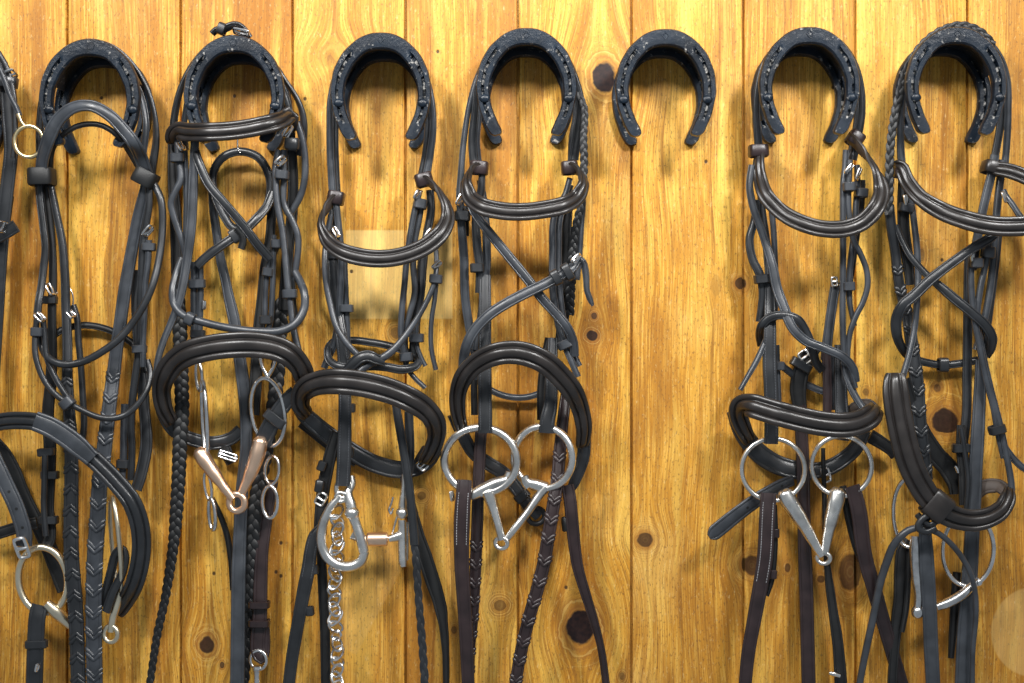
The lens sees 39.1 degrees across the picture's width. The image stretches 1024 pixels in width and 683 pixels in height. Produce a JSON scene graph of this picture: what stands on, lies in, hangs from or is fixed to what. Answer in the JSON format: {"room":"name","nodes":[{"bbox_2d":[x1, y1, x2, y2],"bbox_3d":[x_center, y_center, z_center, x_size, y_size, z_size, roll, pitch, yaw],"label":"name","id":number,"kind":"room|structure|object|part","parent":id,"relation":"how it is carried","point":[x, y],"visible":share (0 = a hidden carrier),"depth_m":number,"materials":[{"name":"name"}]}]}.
{"room":"farm building","nodes":[
{"label":"farm building","id":0,"kind":"room"},
{"bbox_2d":[0,0,1023,682],"bbox_3d":[0.007,0.000,1.811,2.532,1.600,0.022,0,0,0],"label":"wall","id":1,"kind":"structure","parent":0,"point":[667,340],"depth_m":1.80,"materials":[{"name":"brown wood"}]},
{"bbox_2d":[0,110,3,146],"bbox_3d":[-0.689,-0.297,1.766,0.122,0.132,0.069,0,0,0],"label":"hook","id":2,"kind":"object","parent":1,"relation":"attached to","point":[1,126],"visible":0.22,"depth_m":1.79,"materials":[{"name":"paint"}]},
{"bbox_2d":[0,51,42,366],"bbox_3d":[-0.660,-0.138,1.762,0.194,0.470,0.050,0,0,15],"label":"bridle","id":3,"kind":"object","parent":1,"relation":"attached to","point":[9,107],"visible":1,"depth_m":1.76,"materials":[{"name":"black leather"}]},
{"bbox_2d":[0,38,165,682],"bbox_3d":[-0.552,0.035,1.744,0.263,0.811,0.089,0,0,-2],"label":"bridle","id":4,"kind":"object","parent":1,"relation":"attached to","point":[116,598],"visible":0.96,"depth_m":1.75,"materials":[{"name":"black leather"}]},
{"bbox_2d":[39,39,151,154],"bbox_3d":[-0.509,-0.298,1.766,0.123,0.133,0.069,0,0,0],"label":"horseshoe","id":5,"kind":"object","parent":1,"relation":"attached to","point":[65,70],"visible":0.84,"depth_m":1.74,"materials":[{"name":"paint"}]},
{"bbox_3d":[-0.508,-0.334,1.767,0.105,0.048,0.048,0,0,0],"label":"saddle plate","id":6,"kind":"part","parent":5,"relation":"part of","materials":[{"name":"paint"}]},
{"bbox_2d":[183,35,291,151],"bbox_3d":[-0.335,-0.303,1.766,0.122,0.133,0.069,0,0,0],"label":"horseshoe","id":7,"kind":"object","parent":1,"relation":"attached to","point":[222,53],"visible":0.86,"depth_m":1.74,"materials":[{"name":"paint"}]},
{"bbox_3d":[-0.336,-0.338,1.767,0.105,0.048,0.048,0,0,0],"label":"saddle plate","id":8,"kind":"part","parent":7,"relation":"part of","materials":[{"name":"paint"}]},
{"bbox_2d":[146,21,313,682],"bbox_3d":[-0.345,0.024,1.741,0.219,0.827,0.098,0,0,5],"label":"bridle","id":9,"kind":"object","parent":7,"relation":"hanging from","point":[254,516],"visible":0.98,"depth_m":1.76,"materials":[{"name":"black leather"}]},
{"bbox_2d":[330,32,431,148],"bbox_3d":[-0.158,-0.306,1.766,0.122,0.133,0.069,0,0,0],"label":"horseshoe","id":10,"kind":"object","parent":1,"relation":"attached to","point":[368,49],"visible":0.95,"depth_m":1.74,"materials":[{"name":"paint"}]},
{"bbox_2d":[283,79,454,682],"bbox_3d":[-0.176,0.033,1.739,0.218,0.819,0.109,0,0,0],"label":"bridle","id":11,"kind":"object","parent":10,"relation":"hanging from","point":[348,377],"visible":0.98,"depth_m":1.75,"materials":[{"name":"leather"}]},
{"bbox_3d":[-0.214,0.320,1.750,0.022,0.244,0.020,0,0,0],"label":"curb chain","id":12,"kind":"part","parent":11,"relation":"part of","materials":[{"name":"silver metal"}]},
{"bbox_3d":[-0.159,-0.341,1.767,0.105,0.048,0.048,0,0,0],"label":"saddle plate","id":13,"kind":"part","parent":10,"relation":"part of","materials":[{"name":"paint"}]},
{"bbox_2d":[476,28,576,144],"bbox_3d":[0.017,-0.312,1.766,0.122,0.132,0.069,0,0,0],"label":"horseshoe","id":14,"kind":"object","parent":1,"relation":"attached to","point":[538,44],"visible":0.98,"depth_m":1.74,"materials":[{"name":"paint"}]},
{"bbox_2d":[440,62,609,682],"bbox_3d":[0.017,0.029,1.740,0.210,0.822,0.098,0,0,0],"label":"bridle","id":15,"kind":"object","parent":14,"relation":"hanging from","point":[477,355],"visible":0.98,"depth_m":1.75,"materials":[{"name":"black leather"}]},
{"bbox_3d":[0.017,-0.347,1.767,0.105,0.048,0.048,0,0,0],"label":"saddle plate","id":16,"kind":"part","parent":14,"relation":"part of","materials":[{"name":"paint"}]},
{"bbox_2d":[612,29,715,145],"bbox_3d":[0.185,-0.310,1.766,0.122,0.133,0.069,0,0,0],"label":"horseshoe","id":17,"kind":"object","parent":1,"relation":"attached to","point":[677,46],"visible":1,"depth_m":1.74,"materials":[{"name":"paint"}]},
{"bbox_3d":[0.184,-0.346,1.767,0.105,0.048,0.048,0,0,0],"label":"saddle plate","id":18,"kind":"part","parent":17,"relation":"part of","materials":[{"name":"paint"}]},
{"bbox_2d":[751,27,859,143],"bbox_3d":[0.359,-0.313,1.766,0.121,0.132,0.069,0,0,0],"label":"horseshoe","id":19,"kind":"object","parent":1,"relation":"attached to","point":[821,45],"visible":0.96,"depth_m":1.74,"materials":[{"name":"paint"}]},
{"bbox_2d":[707,44,907,682],"bbox_3d":[0.368,0.036,1.739,0.262,0.835,0.104,0,0,0],"label":"bridle","id":20,"kind":"object","parent":19,"relation":"hanging from","point":[854,422],"visible":0.97,"depth_m":1.75,"materials":[{"name":"black leather"}]},
{"bbox_3d":[0.358,-0.348,1.767,0.105,0.048,0.048,0,0,0],"label":"saddle plate","id":21,"kind":"part","parent":19,"relation":"part of","materials":[{"name":"paint"}]},
{"bbox_2d":[893,27,1005,143],"bbox_3d":[0.536,-0.313,1.766,0.122,0.133,0.069,0,0,0],"label":"horseshoe","id":22,"kind":"object","parent":1,"relation":"attached to","point":[976,53],"visible":0.94,"depth_m":1.74,"materials":[{"name":"paint"}]},
{"bbox_2d":[856,21,1023,682],"bbox_3d":[0.538,0.027,1.744,0.242,0.835,0.093,0,0,0],"label":"bridle","id":23,"kind":"object","parent":22,"relation":"hanging from","point":[915,448],"visible":0.91,"depth_m":1.75,"materials":[{"name":"leather"}]},
{"bbox_3d":[0.537,-0.348,1.767,0.105,0.048,0.048,0,0,0],"label":"saddle plate","id":24,"kind":"part","parent":22,"relation":"part of","materials":[{"name":"paint"}]}
]}

